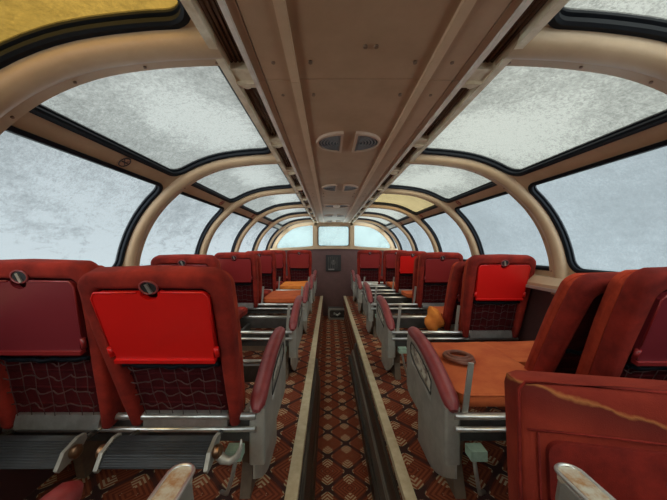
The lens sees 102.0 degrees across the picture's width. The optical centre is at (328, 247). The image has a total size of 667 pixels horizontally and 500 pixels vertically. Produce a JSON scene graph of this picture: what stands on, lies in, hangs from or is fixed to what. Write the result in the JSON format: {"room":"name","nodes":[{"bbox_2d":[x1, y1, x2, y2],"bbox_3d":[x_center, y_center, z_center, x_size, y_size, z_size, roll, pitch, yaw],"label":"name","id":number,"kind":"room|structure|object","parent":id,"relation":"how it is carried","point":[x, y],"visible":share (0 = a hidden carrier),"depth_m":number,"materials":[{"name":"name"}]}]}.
{"room":"train carriage","nodes":[
{"label":"train carriage","id":0,"kind":"room"},
{"bbox_2d":[0,425,54,499],"bbox_3d":[-1.290,0.850,1.350,0.030,1.300,9.100,0,0,0],"label":"wall","id":1,"kind":"structure","parent":0,"point":[15,484],"depth_m":1.12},
{"bbox_2d":[0,126,162,266],"bbox_3d":[-1.148,-0.127,1.206,0.318,0.559,0.911,0,0,0],"label":"window","id":2,"kind":"structure","parent":1,"relation":"in","point":[12,136],"depth_m":1.10,"materials":[{"name":"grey glass"}]},
{"bbox_2d":[0,0,190,68],"bbox_3d":[-0.642,-0.519,0.255,0.624,0.191,0.911,0,0,0],"label":"window","id":3,"kind":"structure","parent":1,"relation":"in","point":[27,27],"depth_m":0.68,"materials":[{"name":"yellow glass"}]},
{"bbox_2d":[117,157,130,166],"bbox_3d":[-0.962,-0.404,1.270,0.048,0.041,0.060,0,0,6],"label":"no smoking sign","id":4,"kind":"object","parent":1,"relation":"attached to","point":[125,161],"visible":1,"depth_m":1.27,"materials":[{"name":"beige"}]},
{"bbox_2d":[11,112,271,265],"bbox_3d":[-0.792,-0.142,1.216,0.982,0.881,0.948,0,0,0],"label":"frame","id":5,"kind":"object","parent":1,"relation":"attached to","point":[29,122],"visible":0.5,"depth_m":1.05,"materials":[{"name":"beige paint"}]},
{"bbox_2d":[29,66,271,175],"bbox_3d":[-0.642,-0.519,1.206,0.624,0.191,0.911,0,0,0],"label":"window","id":6,"kind":"structure","parent":1,"relation":"in","point":[84,116],"depth_m":1.05,"materials":[{"name":"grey glass"}]},
{"bbox_2d":[141,192,223,265],"bbox_3d":[-1.148,-0.127,2.159,0.318,0.559,0.911,0,0,0],"label":"window","id":7,"kind":"structure","parent":1,"relation":"in","point":[182,204],"depth_m":2.13,"materials":[{"name":"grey glass"}]},
{"bbox_2d":[185,20,195,26],"bbox_3d":[-0.792,-0.142,0.264,0.982,0.881,0.948,0,0,0],"label":"frame","id":8,"kind":"object","parent":1,"relation":"attached to","point":[190,24],"visible":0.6,"depth_m":0.70,"materials":[{"name":"beige paint"}]},
{"bbox_2d":[183,185,233,209],"bbox_3d":[-0.792,-0.142,2.168,0.982,0.881,0.948,0,0,0],"label":"frame","id":9,"kind":"object","parent":1,"relation":"attached to","point":[191,190],"visible":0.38,"depth_m":2.11,"materials":[{"name":"beige paint"}]},
{"bbox_2d":[212,212,252,251],"bbox_3d":[-1.148,-0.127,3.111,0.318,0.559,0.911,0,0,0],"label":"window","id":10,"kind":"structure","parent":1,"relation":"in","point":[234,215],"depth_m":3.24,"materials":[{"name":"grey glass"}]},
{"bbox_2d":[191,164,292,202],"bbox_3d":[-0.642,-0.519,2.159,0.624,0.191,0.911,0,0,0],"label":"window","id":11,"kind":"structure","parent":1,"relation":"in","point":[221,184],"depth_m":2.22,"materials":[{"name":"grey glass"}]},
{"bbox_2d":[234,207,257,218],"bbox_3d":[-0.792,-0.142,3.120,0.982,0.881,0.948,0,0,0],"label":"frame","id":12,"kind":"object","parent":1,"relation":"attached to","point":[238,210],"visible":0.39,"depth_m":3.11,"materials":[{"name":"beige paint"}]},
{"bbox_2d":[243,221,268,250],"bbox_3d":[-1.148,-0.127,4.062,0.318,0.559,0.911,0,0,0],"label":"window","id":13,"kind":"structure","parent":1,"relation":"in","point":[258,224],"depth_m":4.30,"materials":[{"name":"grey glass"}]},
{"bbox_2d":[259,218,272,224],"bbox_3d":[-0.792,-0.142,4.072,0.982,0.881,0.948,0,0,0],"label":"frame","id":14,"kind":"object","parent":1,"relation":"attached to","point":[263,220],"visible":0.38,"depth_m":4.09,"materials":[{"name":"beige paint"}]},
{"bbox_2d":[240,194,301,214],"bbox_3d":[-0.642,-0.519,3.111,0.624,0.191,0.911,0,0,0],"label":"window","id":15,"kind":"structure","parent":1,"relation":"in","point":[260,205],"depth_m":3.29,"materials":[{"name":"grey glass"}]},
{"bbox_2d":[264,227,278,249],"bbox_3d":[-1.148,-0.127,5.014,0.318,0.559,0.911,0,0,0],"label":"window","id":16,"kind":"structure","parent":1,"relation":"in","point":[273,230],"depth_m":5.30,"materials":[{"name":"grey glass"}]},
{"bbox_2d":[270,231,282,248],"bbox_3d":[-1.148,-0.127,5.707,0.318,0.559,0.391,0,0,0],"label":"window","id":17,"kind":"structure","parent":1,"relation":"in","point":[281,231],"depth_m":5.88,"materials":[{"name":"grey glass"}]},
{"bbox_2d":[263,208,307,221],"bbox_3d":[-0.642,-0.519,4.062,0.624,0.191,0.911,0,0,0],"label":"window","id":18,"kind":"structure","parent":1,"relation":"in","point":[274,216],"depth_m":4.36,"materials":[{"name":"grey glass"}]},
{"bbox_2d":[277,216,310,226],"bbox_3d":[-0.642,-0.519,5.014,0.624,0.191,0.911,0,0,0],"label":"window","id":19,"kind":"structure","parent":1,"relation":"in","point":[282,223],"depth_m":5.40,"materials":[{"name":"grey glass"}]},
{"bbox_2d":[24,296,322,499],"bbox_3d":[-0.717,1.265,1.350,1.167,0.430,9.100,0,0,0],"label":"floor","id":20,"kind":"structure","parent":0,"point":[108,484],"depth_m":1.25,"materials":[{"name":"carpet"}]},
{"bbox_2d":[40,462,195,499],"bbox_3d":[-0.766,0.743,0.309,0.973,0.615,0.598,0,0,0],"label":"seat","id":21,"kind":"object","parent":20,"relation":"on","point":[176,484],"visible":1,"depth_m":0.55,"materials":[{"name":"metal"}]},
{"bbox_2d":[0,259,285,498],"bbox_3d":[-0.749,0.543,1.221,1.008,1.013,0.840,0,0,0],"label":"seat","id":22,"kind":"object","parent":20,"relation":"on","point":[121,367],"visible":1,"depth_m":0.92,"materials":[{"name":"metal"}]},
{"bbox_2d":[9,270,28,283],"bbox_3d":[-1.015,0.094,0.885,0.060,0.048,0.009,0,11,0],"label":"latch","id":23,"kind":"object","parent":22,"relation":"on","point":[16,276],"depth_m":0.88,"materials":[{"name":"silver plastic"}]},
{"bbox_2d":[99,265,125,412],"bbox_3d":[-1.015,0.356,1.041,0.444,0.621,0.069,0,11,0],"label":"cushion","id":24,"kind":"object","parent":22,"relation":"on","point":[122,410],"depth_m":1.06,"materials":[{"name":"fabric"}]},
{"bbox_2d":[138,281,158,294],"bbox_3d":[-0.543,0.119,0.813,0.060,0.048,0.009,0,20,0],"label":"latch","id":25,"kind":"object","parent":22,"relation":"on","point":[145,287],"depth_m":0.81,"materials":[{"name":"silver plastic"}]},
{"bbox_2d":[223,270,244,410],"bbox_3d":[-0.543,0.353,1.008,0.444,0.621,0.069,0,20,0],"label":"cushion","id":26,"kind":"object","parent":22,"relation":"on","point":[232,281],"depth_m":0.97,"materials":[{"name":"fabric"}]},
{"bbox_2d":[151,254,302,379],"bbox_3d":[-0.749,0.547,2.258,1.008,1.007,0.806,0,0,0],"label":"seat","id":27,"kind":"object","parent":20,"relation":"on","point":[251,340],"visible":0.41,"depth_m":2.07,"materials":[{"name":"leather"}]},
{"bbox_2d":[178,260,185,265],"bbox_3d":[-1.015,0.103,1.865,0.060,0.048,0.009,0,15,0],"label":"latch","id":28,"kind":"object","parent":27,"relation":"on","point":[180,262],"depth_m":1.86,"materials":[{"name":"silver plastic"}]},
{"bbox_2d":[238,307,247,318],"bbox_3d":[-1.015,0.602,2.420,0.454,0.067,0.483,0,0,0],"label":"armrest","id":29,"kind":"object","parent":27,"relation":"on","point":[243,311],"depth_m":2.53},
{"bbox_2d":[214,252,309,331],"bbox_3d":[-0.749,0.547,3.303,1.008,1.007,0.856,0,0,0],"label":"seat","id":30,"kind":"object","parent":20,"relation":"on","point":[242,266],"visible":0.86,"depth_m":3.04,"materials":[{"name":"metal"}]},
{"bbox_2d":[256,255,261,302],"bbox_3d":[-1.015,0.387,3.173,0.456,0.630,0.298,0,0,0],"label":"seat back","id":31,"kind":"object","parent":30,"relation":"attached to","point":[258,257],"visible":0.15,"depth_m":3.12,"materials":[{"name":"red fabric"}]},
{"bbox_2d":[263,290,270,297],"bbox_3d":[-1.015,0.602,3.580,0.454,0.067,0.302,0,0,0],"label":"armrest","id":32,"kind":"object","parent":30,"relation":"on","point":[266,292],"depth_m":3.52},
{"bbox_2d":[263,290,300,302],"bbox_3d":[-0.543,0.602,3.415,0.454,0.067,0.603,0,0,0],"label":"seat cushion","id":33,"kind":"object","parent":30,"relation":"on","point":[288,296],"depth_m":3.20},
{"bbox_2d":[246,251,313,311],"bbox_3d":[-0.749,0.545,4.326,1.008,1.010,0.821,0,0,0],"label":"seat","id":34,"kind":"object","parent":20,"relation":"on","point":[268,258],"visible":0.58,"depth_m":4.05,"materials":[{"name":"metal"}]},
{"bbox_2d":[280,281,307,288],"bbox_3d":[-0.543,0.602,4.435,0.454,0.067,0.603,0,0,0],"label":"seat cushion","id":35,"kind":"object","parent":34,"relation":"on","point":[288,284],"depth_m":4.22,"materials":[{"name":"orange fabric"}]},
{"bbox_2d":[263,250,316,300],"bbox_3d":[-0.749,0.543,5.244,1.008,1.014,0.754,0,0,0],"label":"seat","id":36,"kind":"object","parent":20,"relation":"on","point":[299,262],"visible":0.64,"depth_m":4.93,"materials":[{"name":"metal"}]},
{"bbox_2d":[272,222,394,315],"bbox_3d":[0.100,0.466,5.919,2.800,2.128,0.062,0,0,0],"label":"wall","id":37,"kind":"structure","parent":0,"point":[333,286],"depth_m":5.89,"materials":[{"name":"paint"}]},
{"bbox_2d":[276,225,313,246],"bbox_3d":[-0.748,-0.228,5.915,0.821,0.560,0.039,0,0,0],"label":"window","id":38,"kind":"structure","parent":37,"relation":"in","point":[303,225],"depth_m":5.90,"materials":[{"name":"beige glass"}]},
{"bbox_2d":[284,296,322,499],"bbox_3d":[-0.160,1.063,1.350,0.053,0.038,9.100,0,0,0],"label":"trim","id":39,"kind":"structure","parent":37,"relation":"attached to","point":[293,483],"depth_m":1.55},
{"bbox_2d":[314,223,352,246],"bbox_3d":[0.100,-0.280,5.885,0.840,0.560,0.030,0,0,0],"label":"trim","id":40,"kind":"structure","parent":37,"relation":"attached to","point":[315,224],"depth_m":5.87,"materials":[{"name":"beige paint"}]},
{"bbox_2d":[326,255,340,270],"bbox_3d":[0.095,0.325,5.860,0.330,0.350,0.056,0,0,0],"label":"wall heater","id":41,"kind":"object","parent":37,"relation":"attached to","point":[333,262],"visible":1,"depth_m":5.85,"materials":[{"name":"black"}]},
{"bbox_2d":[328,257,335,268],"bbox_3d":[0.083,0.320,5.846,0.195,0.260,0.016,0,0,0],"label":"grille","id":42,"kind":"object","parent":41,"relation":"attached to","point":[331,260],"depth_m":5.85,"materials":[{"name":"metal"}]},
{"bbox_2d":[318,226,348,245],"bbox_3d":[0.100,-0.260,5.915,0.686,0.446,0.039,0,0,0],"label":"window","id":43,"kind":"structure","parent":37,"relation":"in","point":[319,226],"depth_m":5.90,"materials":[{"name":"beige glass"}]},
{"bbox_2d":[270,246,397,249],"bbox_3d":[0.100,0.015,5.864,2.800,0.111,0.048,0,0,0],"label":"trim","id":44,"kind":"structure","parent":37,"relation":"attached to","point":[317,247],"depth_m":5.84,"materials":[{"name":"beige paint"}]},
{"bbox_2d":[354,225,390,247],"bbox_3d":[0.948,-0.228,5.915,0.821,0.560,0.039,0,0,0],"label":"trim","id":45,"kind":"structure","parent":37,"relation":"in","point":[354,225],"depth_m":5.90,"materials":[{"name":"beige paint"}]},
{"bbox_2d":[315,316,372,499],"bbox_3d":[0.100,1.505,1.350,0.600,0.050,9.100,0,0,0],"label":"floor","id":46,"kind":"structure","parent":0,"point":[341,468],"depth_m":2.21,"materials":[{"name":"carpet"}]},
{"bbox_2d":[298,358,319,499],"bbox_3d":[-0.109,1.288,-0.250,0.048,0.385,5.900,0,0,0],"label":"baseboard","id":47,"kind":"structure","parent":46,"relation":"on","point":[308,476],"depth_m":1.65,"materials":[{"name":"metal"}]},
{"bbox_2d":[328,307,343,319],"bbox_3d":[0.170,1.365,5.675,0.380,0.230,0.250,0,0,0],"label":"box","id":48,"kind":"object","parent":46,"relation":"on","point":[334,313],"visible":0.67,"depth_m":5.60,"materials":[{"name":"metal"}]},
{"bbox_2d":[348,343,400,499],"bbox_3d":[0.287,1.292,0.217,0.060,0.375,6.834,0,0,0],"label":"baseboard","id":49,"kind":"structure","parent":46,"relation":"on","point":[383,484],"depth_m":1.78,"materials":[{"name":"metal"}]},
{"bbox_2d":[180,0,569,222],"bbox_3d":[0.100,-0.584,1.350,0.940,0.092,9.100,0,0,0],"label":"ceiling","id":50,"kind":"structure","parent":0,"point":[387,69],"depth_m":0.83,"materials":[{"name":"beige paint"}]},
{"bbox_2d":[197,0,255,88],"bbox_3d":[-0.272,-0.557,0.657,0.065,0.046,0.525,0,0,0],"label":"ceiling light","id":51,"kind":"object","parent":50,"relation":"attached to","point":[211,9],"visible":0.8,"depth_m":0.74,"materials":[{"name":"beige plastic"}]},
{"bbox_2d":[244,88,282,147],"bbox_3d":[-0.272,-0.557,1.192,0.065,0.046,0.525,0,0,0],"label":"ceiling light","id":52,"kind":"object","parent":50,"relation":"attached to","point":[252,93],"visible":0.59,"depth_m":1.16,"materials":[{"name":"beige plastic"}]},
{"bbox_2d":[276,147,294,174],"bbox_3d":[-0.272,-0.557,1.728,0.065,0.046,0.525,0,0,0],"label":"ceiling light","id":53,"kind":"object","parent":50,"relation":"attached to","point":[281,151],"visible":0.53,"depth_m":1.75,"materials":[{"name":"beige plastic"}]},
{"bbox_2d":[290,174,301,190],"bbox_3d":[-0.272,-0.557,2.263,0.065,0.046,0.525,0,0,0],"label":"ceiling light","id":54,"kind":"object","parent":50,"relation":"attached to","point":[294,177],"visible":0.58,"depth_m":2.35,"materials":[{"name":"beige plastic"}]},
{"bbox_2d":[298,190,306,200],"bbox_3d":[-0.272,-0.557,2.797,0.065,0.046,0.525,0,0,0],"label":"ceiling light","id":55,"kind":"object","parent":50,"relation":"attached to","point":[301,192],"visible":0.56,"depth_m":2.93,"materials":[{"name":"beige plastic"}]},
{"bbox_2d":[322,184,336,191],"bbox_3d":[0.001,-0.548,2.470,0.138,0.012,0.261,0,0,0],"label":"ceiling vent","id":56,"kind":"object","parent":50,"relation":"in","point":[331,187],"visible":1,"depth_m":2.43,"materials":[{"name":"beige paint"}]},
{"bbox_2d":[324,204,334,207],"bbox_3d":[0.001,-0.548,3.520,0.138,0.012,0.261,0,0,0],"label":"ceiling vent","id":57,"kind":"object","parent":50,"relation":"in","point":[326,205],"visible":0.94,"depth_m":3.47,"materials":[{"name":"beige paint"}]},
{"bbox_2d":[316,131,343,152],"bbox_3d":[0.001,-0.548,1.410,0.138,0.012,0.261,0,0,0],"label":"ceiling vent","id":58,"kind":"object","parent":50,"relation":"in","point":[332,141],"visible":1,"depth_m":1.39,"materials":[{"name":"metal"}]},
{"bbox_2d":[0,27,666,134],"bbox_3d":[0.100,-0.148,0.760,2.792,0.896,0.104,0,0,0],"label":"rib","id":59,"kind":"object","parent":50,"relation":"attached to","point":[28,82],"visible":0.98,"depth_m":0.73,"materials":[{"name":"beige paint"}]},
{"bbox_2d":[267,219,400,249],"bbox_3d":[0.100,-0.148,5.520,2.792,0.896,0.104,0,0,0],"label":"rib","id":60,"kind":"object","parent":50,"relation":"attached to","point":[300,221],"visible":0.72,"depth_m":5.47,"materials":[{"name":"beige paint"}]},
{"bbox_2d":[254,213,415,250],"bbox_3d":[0.100,-0.148,4.568,2.792,0.896,0.104,0,0,0],"label":"rib","id":61,"kind":"object","parent":50,"relation":"attached to","point":[274,223],"visible":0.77,"depth_m":4.52,"materials":[{"name":"beige paint"}]},
{"bbox_2d":[234,204,438,251],"bbox_3d":[0.100,-0.148,3.616,2.792,0.896,0.104,0,0,0],"label":"rib","id":62,"kind":"object","parent":50,"relation":"attached to","point":[418,221],"visible":0.73,"depth_m":3.57,"materials":[{"name":"beige paint"}]},
{"bbox_2d":[199,188,479,255],"bbox_3d":[0.100,-0.148,2.664,2.792,0.896,0.104,0,0,0],"label":"rib","id":63,"kind":"object","parent":50,"relation":"attached to","point":[447,209],"visible":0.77,"depth_m":2.62,"materials":[{"name":"beige paint"}]},
{"bbox_2d":[339,204,349,207],"bbox_3d":[0.199,-0.548,3.520,0.138,0.012,0.261,0,0,0],"label":"ceiling vent","id":64,"kind":"object","parent":50,"relation":"in","point":[340,205],"visible":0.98,"depth_m":3.46,"materials":[{"name":"beige paint"}]},
{"bbox_2d":[123,154,568,294],"bbox_3d":[0.100,-0.148,1.712,2.792,0.896,0.104,0,0,0],"label":"rib","id":65,"kind":"object","parent":50,"relation":"attached to","point":[558,265],"visible":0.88,"depth_m":1.68,"materials":[{"name":"beige paint"}]},
{"bbox_2d":[342,184,357,191],"bbox_3d":[0.199,-0.548,2.470,0.138,0.012,0.261,0,0,0],"label":"ceiling vent","id":66,"kind":"object","parent":50,"relation":"in","point":[347,187],"visible":1,"depth_m":2.44,"materials":[{"name":"beige paint"}]},
{"bbox_2d":[352,131,380,152],"bbox_3d":[0.199,-0.548,1.410,0.138,0.012,0.261,0,0,0],"label":"ceiling vent","id":67,"kind":"object","parent":50,"relation":"in","point":[363,141],"visible":1,"depth_m":1.39,"materials":[{"name":"metal"}]},
{"bbox_2d":[369,190,378,200],"bbox_3d":[0.472,-0.557,2.797,0.065,0.046,0.525,0,0,0],"label":"ceiling light","id":68,"kind":"object","parent":50,"relation":"attached to","point":[372,198],"visible":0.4,"depth_m":2.96,"materials":[{"name":"beige plastic"}]},
{"bbox_2d":[377,174,392,190],"bbox_3d":[0.472,-0.557,2.263,0.065,0.046,0.525,0,0,0],"label":"ceiling light","id":69,"kind":"object","parent":50,"relation":"attached to","point":[388,178],"visible":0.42,"depth_m":2.37,"materials":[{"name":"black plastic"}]},
{"bbox_2d":[390,147,416,174],"bbox_3d":[0.472,-0.557,1.728,0.065,0.046,0.525,0,0,0],"label":"ceiling light","id":70,"kind":"object","parent":50,"relation":"attached to","point":[397,169],"visible":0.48,"depth_m":1.77,"materials":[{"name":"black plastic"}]},
{"bbox_2d":[413,88,468,147],"bbox_3d":[0.472,-0.557,1.192,0.065,0.046,0.525,0,0,0],"label":"ceiling light","id":71,"kind":"object","parent":50,"relation":"attached to","point":[424,138],"visible":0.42,"depth_m":1.17,"materials":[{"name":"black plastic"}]},
{"bbox_2d":[461,0,547,88],"bbox_3d":[0.472,-0.557,0.657,0.065,0.046,0.525,0,0,0],"label":"ceiling light","id":72,"kind":"object","parent":50,"relation":"attached to","point":[476,79],"visible":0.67,"depth_m":0.75,"materials":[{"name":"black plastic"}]},
{"bbox_2d":[344,296,508,499],"bbox_3d":[0.908,1.265,1.350,1.183,0.430,9.100,0,0,0],"label":"floor","id":73,"kind":"structure","parent":0,"point":[402,412],"depth_m":1.46,"materials":[{"name":"carpet"}]},
{"bbox_2d":[351,250,405,302],"bbox_3d":[0.949,0.543,5.244,1.008,1.014,0.754,0,0,0],"label":"seat","id":74,"kind":"object","parent":73,"relation":"on","point":[369,262],"visible":0.75,"depth_m":4.94,"materials":[{"name":"metal"}]},
{"bbox_2d":[344,296,416,499],"bbox_3d":[0.342,1.063,1.350,0.049,0.038,9.100,0,0,0],"label":"trim","id":75,"kind":"structure","parent":73,"relation":"attached to","point":[404,482],"depth_m":1.56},
{"bbox_2d":[355,251,424,315],"bbox_3d":[0.949,0.546,4.303,1.008,1.009,0.796,0,0,0],"label":"seat","id":76,"kind":"object","parent":73,"relation":"on","point":[404,261],"visible":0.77,"depth_m":4.06,"materials":[{"name":"metal"}]},
{"bbox_2d":[386,282,394,288],"bbox_3d":[1.215,0.602,4.460,0.454,0.067,0.483,0,0,0],"label":"seat cushion","id":77,"kind":"object","parent":76,"relation":"on","point":[389,284],"depth_m":4.48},
{"bbox_2d":[363,252,462,336],"bbox_3d":[0.949,0.547,3.303,1.008,1.007,0.856,0,0,0],"label":"seat","id":78,"kind":"object","parent":73,"relation":"on","point":[434,268],"visible":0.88,"depth_m":3.04,"materials":[{"name":"metal"}]},
{"bbox_2d":[401,290,411,297],"bbox_3d":[1.215,0.602,3.580,0.454,0.067,0.302,0,0,0],"label":"seat cushion","id":79,"kind":"object","parent":78,"relation":"on","point":[407,293],"depth_m":3.54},
{"bbox_2d":[412,255,419,302],"bbox_3d":[1.215,0.387,3.173,0.456,0.630,0.298,0,0,0],"label":"loose backrest","id":80,"kind":"object","parent":78,"relation":"attached to","point":[415,269],"visible":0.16,"depth_m":3.12,"materials":[{"name":"red fabric"}]},
{"bbox_2d":[412,260,414,302],"bbox_3d":[1.215,0.379,3.217,0.444,0.621,0.069,0,17,0],"label":"cushion","id":81,"kind":"object","parent":80,"relation":"on","point":[414,260],"depth_m":3.18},
{"bbox_2d":[416,256,419,302],"bbox_3d":[1.215,0.354,3.059,0.444,0.621,0.069,0,15,0],"label":"cushion","id":82,"kind":"object","parent":78,"relation":"on","point":[419,256],"depth_m":3.04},
{"bbox_2d":[376,254,535,379],"bbox_3d":[0.949,0.547,2.283,1.008,1.007,0.856,0,0,0],"label":"seat","id":83,"kind":"object","parent":73,"relation":"on","point":[494,293],"visible":0.92,"depth_m":2.00,"materials":[{"name":"metal"}]},
{"bbox_2d":[424,306,444,330],"bbox_3d":[0.883,0.599,2.270,0.158,0.219,0.163,0,0,0],"label":"lump","id":84,"kind":"object","parent":83,"relation":"on","point":[433,320],"visible":0.94,"depth_m":2.22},
{"bbox_2d":[432,306,443,316],"bbox_3d":[1.215,0.602,2.560,0.454,0.067,0.302,0,0,0],"label":"seat cushion","id":85,"kind":"object","parent":83,"relation":"on","point":[440,308],"depth_m":2.59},
{"bbox_2d":[442,261,465,330],"bbox_3d":[1.185,0.399,2.188,0.456,0.604,0.370,0,0,0],"label":"loose backrest","id":86,"kind":"object","parent":83,"relation":"attached to","point":[453,293],"visible":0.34,"depth_m":2.14,"materials":[{"name":"red fabric"}]},
{"bbox_2d":[442,262,457,319],"bbox_3d":[1.185,0.381,2.232,0.444,0.621,0.069,0,25,0],"label":"cushion","id":87,"kind":"object","parent":86,"relation":"on","point":[453,266],"depth_m":2.18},
{"bbox_2d":[457,273,462,300],"bbox_3d":[1.185,0.295,2.078,0.364,0.249,0.128,0,0,0],"label":"tray","id":88,"kind":"object","parent":86,"relation":"on","point":[459,284],"depth_m":2.08,"materials":[{"name":"red plastic"}]},
{"bbox_2d":[458,258,468,330],"bbox_3d":[1.215,0.354,2.039,0.444,0.621,0.069,0,15,0],"label":"cushion","id":89,"kind":"object","parent":83,"relation":"on","point":[460,308],"depth_m":2.02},
{"bbox_2d":[501,260,508,265],"bbox_3d":[1.215,0.103,1.865,0.060,0.048,0.009,0,15,0],"label":"latch","id":90,"kind":"object","parent":83,"relation":"on","point":[503,262],"depth_m":1.86,"materials":[{"name":"silver plastic"}]},
{"bbox_2d":[407,267,666,498],"bbox_3d":[0.949,0.552,1.237,1.008,0.995,0.907,0,0,0],"label":"seat","id":91,"kind":"object","parent":73,"relation":"on","point":[627,337],"visible":0.66,"depth_m":1.04,"materials":[{"name":"metal"}]},
{"bbox_2d":[442,349,475,364],"bbox_3d":[0.665,0.556,1.384,0.152,0.032,0.159,0,0,0],"label":"ring","id":92,"kind":"object","parent":91,"relation":"on","point":[449,355],"visible":0.95,"depth_m":1.35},
{"bbox_2d":[430,342,526,406],"bbox_3d":[0.743,0.602,1.375,0.454,0.067,0.603,0,0,0],"label":"seat cushion","id":93,"kind":"object","parent":91,"relation":"on","point":[492,364],"depth_m":1.27,"materials":[{"name":"fabric"}]},
{"bbox_2d":[483,341,533,365],"bbox_3d":[1.165,0.602,1.540,0.454,0.067,0.302,0,0,0],"label":"seat cushion","id":94,"kind":"object","parent":91,"relation":"on","point":[519,351],"depth_m":1.54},
{"bbox_2d":[524,272,618,373],"bbox_3d":[1.130,0.385,1.127,0.456,0.596,0.387,0,0,0],"label":"loose backrest","id":95,"kind":"object","parent":91,"relation":"attached to","point":[559,343],"visible":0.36,"depth_m":1.06,"materials":[{"name":"red fabric"}]},
{"bbox_2d":[575,269,638,374],"bbox_3d":[1.165,0.353,0.990,0.444,0.621,0.069,0,20,0],"label":"cushion","id":96,"kind":"object","parent":91,"relation":"on","point":[615,288],"depth_m":0.93,"materials":[{"name":"fabric"}]},
{"bbox_2d":[504,370,666,499],"bbox_3d":[0.797,0.714,0.729,0.550,0.692,0.174,0,0,10],"label":"seat back","id":97,"kind":"object","parent":73,"relation":"on","point":[612,429],"visible":0.99,"depth_m":0.71,"materials":[{"name":"red fabric"}]},
{"bbox_2d":[554,462,666,499],"bbox_3d":[0.973,0.743,0.309,0.986,0.615,0.598,0,0,0],"label":"seat","id":98,"kind":"object","parent":73,"relation":"on","point":[573,483],"visible":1,"depth_m":0.56,"materials":[{"name":"metal"}]},
{"bbox_2d":[442,288,553,340],"bbox_3d":[1.490,0.850,1.350,0.030,1.300,9.100,0,0,0],"label":"wall","id":99,"kind":"structure","parent":0,"point":[539,301],"depth_m":1.94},
{"bbox_2d":[357,216,391,226],"bbox_3d":[0.842,-0.519,5.014,0.624,0.191,0.911,0,0,0],"label":"window","id":100,"kind":"structure","parent":99,"relation":"in","point":[359,218],"depth_m":5.44,"materials":[{"name":"clear glass"}]},
{"bbox_2d":[363,208,409,221],"bbox_3d":[0.842,-0.519,4.062,0.624,0.191,0.911,0,0,0],"label":"window","id":101,"kind":"structure","parent":99,"relation":"in","point":[365,211],"depth_m":4.46,"materials":[{"name":"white glass"}]},
{"bbox_2d":[384,230,396,248],"bbox_3d":[1.348,-0.127,5.707,0.318,0.559,0.391,0,0,0],"label":"window","id":102,"kind":"structure","parent":99,"relation":"in","point":[388,234],"depth_m":5.88,"materials":[{"name":"clear glass"}]},
{"bbox_2d":[389,226,411,250],"bbox_3d":[1.348,-0.127,5.014,0.318,0.559,0.911,0,0,0],"label":"window","id":103,"kind":"structure","parent":99,"relation":"in","point":[404,244],"depth_m":5.17,"materials":[{"name":"clear glass"}]},
{"bbox_2d":[372,194,437,214],"bbox_3d":[0.842,-0.519,3.111,0.624,0.191,0.911,0,0,0],"label":"window","id":104,"kind":"structure","parent":99,"relation":"in","point":[414,205],"depth_m":3.25,"materials":[{"name":"yellow glass"}]},
{"bbox_2d":[397,218,413,224],"bbox_3d":[0.992,-0.142,4.072,0.982,0.881,0.948,0,0,0],"label":"frame","id":105,"kind":"object","parent":99,"relation":"attached to","point":[408,219],"visible":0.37,"depth_m":4.10,"materials":[{"name":"beige paint"}]},
{"bbox_2d":[401,221,433,251],"bbox_3d":[1.348,-0.127,4.062,0.318,0.559,0.911,0,0,0],"label":"window","id":106,"kind":"structure","parent":99,"relation":"in","point":[416,238],"depth_m":4.22,"materials":[{"name":"clear glass"}]},
{"bbox_2d":[415,207,442,219],"bbox_3d":[0.992,-0.142,3.120,0.982,0.881,0.948,0,0,0],"label":"frame","id":107,"kind":"object","parent":99,"relation":"attached to","point":[436,210],"visible":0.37,"depth_m":3.10,"materials":[{"name":"beige paint"}]},
{"bbox_2d":[388,164,496,202],"bbox_3d":[0.842,-0.519,2.159,0.624,0.191,0.911,0,0,0],"label":"window","id":108,"kind":"structure","parent":99,"relation":"in","point":[479,186],"depth_m":2.18,"materials":[{"name":"clear glass"}]},
{"bbox_2d":[421,211,470,260],"bbox_3d":[1.348,-0.127,3.111,0.318,0.559,0.911,0,0,0],"label":"window","id":109,"kind":"structure","parent":99,"relation":"in","point":[441,219],"depth_m":3.18,"materials":[{"name":"clear glass"}]},
{"bbox_2d":[445,185,549,275],"bbox_3d":[0.992,-0.142,2.168,0.982,0.881,0.948,0,0,0],"label":"frame","id":110,"kind":"object","parent":99,"relation":"attached to","point":[497,189],"visible":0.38,"depth_m":2.04,"materials":[{"name":"beige paint"}]},
{"bbox_2d":[455,191,549,270],"bbox_3d":[1.348,-0.127,2.159,0.318,0.559,0.911,0,0,0],"label":"window","id":111,"kind":"structure","parent":99,"relation":"in","point":[489,233],"depth_m":2.15,"materials":[{"name":"clear glass"}]},
{"bbox_2d":[525,274,562,292],"bbox_3d":[1.462,0.233,1.350,0.156,0.085,9.100,0,0,0],"label":"sill","id":112,"kind":"structure","parent":99,"relation":"attached to","point":[540,282],"depth_m":1.76,"materials":[{"name":"beige paint"}]},
{"bbox_2d":[421,66,666,175],"bbox_3d":[0.842,-0.519,1.206,0.624,0.191,0.911,0,0,0],"label":"window","id":113,"kind":"structure","parent":99,"relation":"in","point":[490,94],"depth_m":1.02,"materials":[{"name":"clear glass"}]},
{"bbox_2d":[510,122,666,274],"bbox_3d":[0.992,-0.142,1.216,0.982,0.881,0.948,0,0,0],"label":"frame","id":114,"kind":"object","parent":99,"relation":"attached to","point":[656,134],"visible":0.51,"depth_m":1.16,"materials":[{"name":"beige paint"}]},
{"bbox_2d":[528,140,666,272],"bbox_3d":[1.348,-0.127,1.206,0.318,0.559,0.911,0,0,0],"label":"window","id":115,"kind":"structure","parent":99,"relation":"in","point":[626,210],"depth_m":1.31,"materials":[{"name":"clear glass"}]},
{"bbox_2d":[548,0,666,42],"bbox_3d":[0.842,-0.519,0.255,0.624,0.191,0.911,0,0,0],"label":"window","id":116,"kind":"structure","parent":99,"relation":"in","point":[570,17],"depth_m":0.69,"materials":[{"name":"clear glass"}]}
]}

